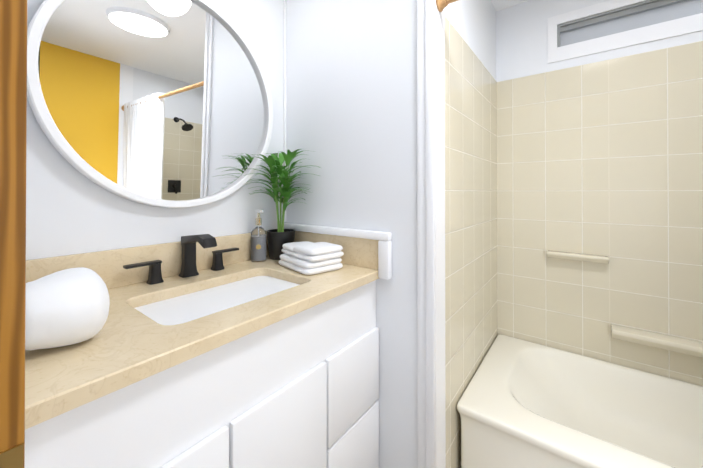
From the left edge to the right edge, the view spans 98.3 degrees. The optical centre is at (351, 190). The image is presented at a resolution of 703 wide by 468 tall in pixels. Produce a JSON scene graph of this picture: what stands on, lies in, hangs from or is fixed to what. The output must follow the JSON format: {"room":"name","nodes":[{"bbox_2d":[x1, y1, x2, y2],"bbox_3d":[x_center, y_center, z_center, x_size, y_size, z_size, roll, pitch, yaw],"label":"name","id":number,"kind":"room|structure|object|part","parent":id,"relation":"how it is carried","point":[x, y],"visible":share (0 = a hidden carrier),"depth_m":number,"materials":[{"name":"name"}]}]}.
{"room":"bathroom","nodes":[
{"label":"bathroom","id":0,"kind":"room"},
{"bbox_2d":[26,231,268,288],"bbox_3d":[-0.635,0.256,1.169,0.020,0.122,0.991,0,0,37],"label":"backsplash","id":1,"kind":"structure","parent":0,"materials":[{"name":"stone"}]},
{"bbox_2d":[26,0,284,259],"bbox_3d":[-0.897,0.023,0.927,0.206,2.278,1.702,2,1,36],"label":"wall","id":2,"kind":"structure","parent":0,"point":[164,103],"depth_m":1.05,"materials":[{"name":"white paint"}]},
{"bbox_2d":[285,0,495,467],"bbox_3d":[0.269,0.028,1.800,0.902,2.275,1.100,0,0,37],"label":"wall","id":3,"kind":"structure","parent":0,"point":[351,93],"depth_m":1.26,"materials":[{"name":"white paint"}]},
{"bbox_2d":[284,0,286,221],"bbox_3d":[-0.342,-0.473,1.568,0.012,1.275,0.012,0,0,37],"label":"trim","id":4,"kind":"structure","parent":3,"relation":"attached to","point":[285,32],"depth_m":1.56,"materials":[{"name":"white"}]},
{"bbox_2d":[417,0,435,467],"bbox_3d":[0.269,0.024,1.099,0.067,2.275,0.016,0,0,37],"label":"door frame","id":5,"kind":"structure","parent":3,"relation":"attached to","point":[430,218],"depth_m":1.09,"materials":[{"name":"white"}]},
{"bbox_2d":[435,0,445,467],"bbox_3d":[0.326,0.024,1.125,0.006,2.275,0.094,0,0,37],"label":"trim","id":6,"kind":"structure","parent":3,"relation":"attached to","point":[440,233],"depth_m":1.12,"materials":[{"name":"white paint"}]},
{"bbox_2d":[445,16,497,467],"bbox_3d":[0.625,0.248,1.518,0.005,1.833,0.896,0,0,37],"label":"wall tile","id":7,"kind":"structure","parent":3,"relation":"attached to","point":[471,317],"depth_m":1.38,"materials":[{"name":"beige tile"}]},
{"bbox_2d":[491,0,528,10],"bbox_3d":[0.466,-1.141,0.590,2.688,0.050,2.800,0,0,37],"label":"ceiling","id":8,"kind":"structure","parent":0,"point":[498,5],"depth_m":1.81,"materials":[{"name":"white paint"}]},
{"bbox_2d":[496,0,702,81],"bbox_3d":[1.601,0.026,1.414,1.686,2.275,0.104,0,0,37],"label":"wall","id":9,"kind":"structure","parent":0,"point":[525,66],"depth_m":1.76,"materials":[{"name":"white paint"}]},
{"bbox_2d":[497,60,609,361],"bbox_3d":[1.109,0.249,1.716,0.527,1.833,0.006,0,0,37],"label":"wall tile","id":10,"kind":"structure","parent":9,"relation":"attached to","point":[552,160],"depth_m":1.70,"materials":[{"name":"beige tile"}]},
{"bbox_2d":[546,250,608,263],"bbox_3d":[1.191,0.356,1.611,0.263,0.040,0.064,0,0,37],"label":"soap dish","id":11,"kind":"object","parent":10,"relation":"attached to","point":[603,259],"visible":1,"depth_m":1.59,"materials":[{"name":"beige ceramic"}]},
{"bbox_2d":[608,60,609,325],"bbox_3d":[1.317,0.013,1.556,0.004,1.363,0.001,0,0,37],"label":"trim","id":12,"kind":"structure","parent":9,"relation":"attached to","point":[609,192],"depth_m":1.55,"materials":[{"name":"beige tile"}]},
{"bbox_2d":[548,0,702,63],"bbox_3d":[1.557,-0.845,1.423,1.072,0.255,0.074,0,0,37],"label":"window","id":13,"kind":"structure","parent":9,"relation":"in","point":[676,19],"depth_m":1.55,"materials":[{"name":"white"}]},
{"bbox_3d":[1.128,-0.852,1.708,0.044,0.138,0.008,0,0,37],"label":"casing","id":14,"kind":"part","parent":13,"relation":"part of","materials":[{"name":"white"}]},
{"bbox_3d":[1.173,-0.852,1.720,0.013,0.112,0.066,0,0,37],"label":"frame","id":15,"kind":"part","parent":13,"relation":"part of","materials":[{"name":"silver metal"}]},
{"bbox_3d":[1.537,-0.948,1.397,1.072,0.050,0.008,0,0,37],"label":"top window casing","id":16,"kind":"part","parent":13,"relation":"part of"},
{"bbox_3d":[1.560,-0.916,1.427,0.984,0.013,0.066,0,0,37],"label":"window frame","id":17,"kind":"part","parent":13,"relation":"part of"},
{"bbox_3d":[1.552,-0.897,1.417,0.984,0.025,0.022,0,0,37],"label":"window frame","id":18,"kind":"part","parent":13,"relation":"part of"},
{"bbox_3d":[1.560,-0.791,1.426,0.984,0.013,0.066,0,0,37],"label":"frame","id":19,"kind":"part","parent":13,"relation":"part of","materials":[{"name":"white"}]},
{"bbox_3d":[1.564,-0.853,1.432,0.958,0.112,0.005,0,0,37],"label":"glass","id":20,"kind":"part","parent":13,"relation":"part of","materials":[{"name":"glass"}]},
{"bbox_2d":[609,41,702,385],"bbox_3d":[1.777,0.246,1.210,1.149,1.833,0.006,0,0,37],"label":"wall tile","id":21,"kind":"structure","parent":9,"relation":"attached to","point":[656,175],"depth_m":1.45,"materials":[{"name":"beige tile"}]},
{"bbox_2d":[611,324,702,357],"bbox_3d":[1.688,0.707,1.213,0.992,0.062,0.092,0,0,37],"label":"soap shelf","id":22,"kind":"object","parent":9,"relation":"attached to","point":[665,342],"visible":1,"depth_m":1.40,"materials":[{"name":"beige ceramic"}]},
{"bbox_3d":[0.466,1.184,0.576,2.688,0.050,2.800,0,0,37],"label":"floor","id":23,"kind":"structure","parent":0,"visible":0},
{"bbox_2d":[25,223,391,467],"bbox_3d":[-0.391,0.662,0.982,0.631,0.997,0.991,0,0,37],"label":"bathroom vanity","id":24,"kind":"object","parent":23,"relation":"on","point":[241,360],"visible":0.9,"depth_m":0.81,"materials":[{"name":"white wood"}]},
{"bbox_3d":[-0.387,0.842,0.575,0.018,0.590,0.328,0,0,37],"label":"door","id":25,"kind":"part","parent":24,"relation":"part of","materials":[{"name":"white wood"}]},
{"bbox_2d":[25,256,378,428],"bbox_3d":[-0.410,0.332,0.998,0.583,0.032,0.991,0,0,37],"label":"countertop","id":26,"kind":"structure","parent":24,"relation":"on","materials":[{"name":"stone"}]},
{"bbox_2d":[25,267,109,349],"bbox_3d":[-0.596,0.239,0.621,0.160,0.147,0.157,0,0,37],"label":"vase","id":27,"kind":"object","parent":26,"relation":"on","point":[66,307],"visible":0.73,"depth_m":0.58,"materials":[{"name":"white ceramic"}]},
{"bbox_2d":[123,234,238,284],"bbox_3d":[-0.550,0.236,1.089,0.188,0.160,0.400,0,0,37],"label":"faucet","id":28,"kind":"object","parent":26,"relation":"on","point":[188,264],"visible":1,"depth_m":1.10,"materials":[{"name":"black metal"}]},
{"bbox_3d":[-0.693,0.247,1.013,0.028,0.009,0.105,0,0,37],"label":"lever","id":29,"kind":"part","parent":28,"relation":"part of","materials":[{"name":"black metal"}]},
{"bbox_3d":[-0.547,0.181,1.087,0.180,0.049,0.044,0,0,37],"label":"spout arm","id":30,"kind":"part","parent":28,"relation":"part of"},
{"bbox_3d":[-0.515,0.248,1.248,0.028,0.009,0.105,0,0,37],"label":"lever","id":31,"kind":"part","parent":28,"relation":"part of","materials":[{"name":"black metal"}]},
{"bbox_2d":[251,209,265,261],"bbox_3d":[-0.418,0.202,1.368,0.069,0.232,0.068,0,0,37],"label":"soap bottle","id":32,"kind":"object","parent":26,"relation":"on","point":[258,242],"visible":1,"depth_m":1.34,"materials":[{"name":"clear glass"}]},
{"bbox_3d":[-0.418,0.234,1.368,0.068,0.168,0.068,0,0,37],"label":"glass","id":33,"kind":"part","parent":32,"relation":"part of","materials":[{"name":"glass"}]},
{"bbox_2d":[239,149,319,259],"bbox_3d":[-0.316,0.065,1.343,0.292,0.506,0.298,0,0,37],"label":"plant","id":34,"kind":"object","parent":26,"relation":"on","point":[278,237],"visible":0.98,"depth_m":1.38,"materials":[{"name":"green plant"}]},
{"bbox_3d":[-0.350,0.052,1.385,0.019,0.300,0.062,0,0,37],"label":"stem","id":35,"kind":"part","parent":34,"relation":"part of","materials":[{"name":"green plant"}]},
{"bbox_3d":[-0.331,0.072,1.411,0.011,0.260,0.014,0,0,37],"label":"stem","id":36,"kind":"part","parent":34,"relation":"part of","materials":[{"name":"green plant"}]},
{"bbox_3d":[-0.331,0.254,1.430,0.132,0.128,0.132,0,0,37],"label":"pot","id":37,"kind":"part","parent":34,"relation":"part of","materials":[{"name":"black ceramic"}]},
{"bbox_3d":[-0.307,0.046,1.393,0.065,0.311,0.028,0,0,37],"label":"stem","id":38,"kind":"part","parent":34,"relation":"part of","materials":[{"name":"green plant"}]},
{"bbox_2d":[279,241,343,274],"bbox_3d":[-0.178,0.270,1.265,0.283,0.093,0.220,0,0,37],"label":"folded towels","id":39,"kind":"object","parent":26,"relation":"on","point":[307,258],"visible":1,"depth_m":1.19,"materials":[{"name":"white fabric"}]},
{"bbox_3d":[-0.184,0.843,0.843,0.018,0.590,0.328,0,0,37],"label":"door","id":40,"kind":"part","parent":24,"relation":"part of","materials":[{"name":"white wood"}]},
{"bbox_3d":[0.012,0.691,1.102,0.018,0.283,0.304,0,0,37],"label":"drawer","id":41,"kind":"part","parent":24,"relation":"part of","materials":[{"name":"white wood"}]},
{"bbox_3d":[0.012,0.990,1.100,0.018,0.299,0.304,0,0,37],"label":"drawer","id":42,"kind":"part","parent":24,"relation":"part of","materials":[{"name":"white wood"}]},
{"bbox_2d":[457,334,702,467],"bbox_3d":[1.326,1.014,1.046,1.668,0.292,0.785,0,0,37],"label":"bathtub","id":43,"kind":"object","parent":23,"relation":"on","point":[524,404],"visible":1,"depth_m":1.35,"materials":[{"name":"white ceramic"}]},
{"bbox_3d":[-0.734,0.021,0.546,0.620,2.275,0.120,0,0,37],"label":"wall","id":44,"kind":"structure","parent":0,"visible":0},
{"bbox_2d":[0,0,26,467],"bbox_3d":[-0.472,0.157,0.342,0.043,2.000,0.143,0,0,37],"label":"door frame","id":45,"kind":"structure","parent":44,"relation":"attached to","point":[13,81],"depth_m":0.39,"materials":[{"name":"brown wood"}]},
{"bbox_3d":[1.711,0.019,0.170,0.005,2.275,0.112,0,0,37],"label":"trim","id":46,"kind":"structure","parent":0,"visible":0},
{"bbox_2d":[436,0,457,11],"bbox_3d":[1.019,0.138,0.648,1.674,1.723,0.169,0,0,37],"label":"curtain rod","id":47,"kind":"object","parent":46,"relation":"attached to","point":[441,5],"visible":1,"depth_m":1.09,"materials":[{"name":"brown wood"}]}
]}

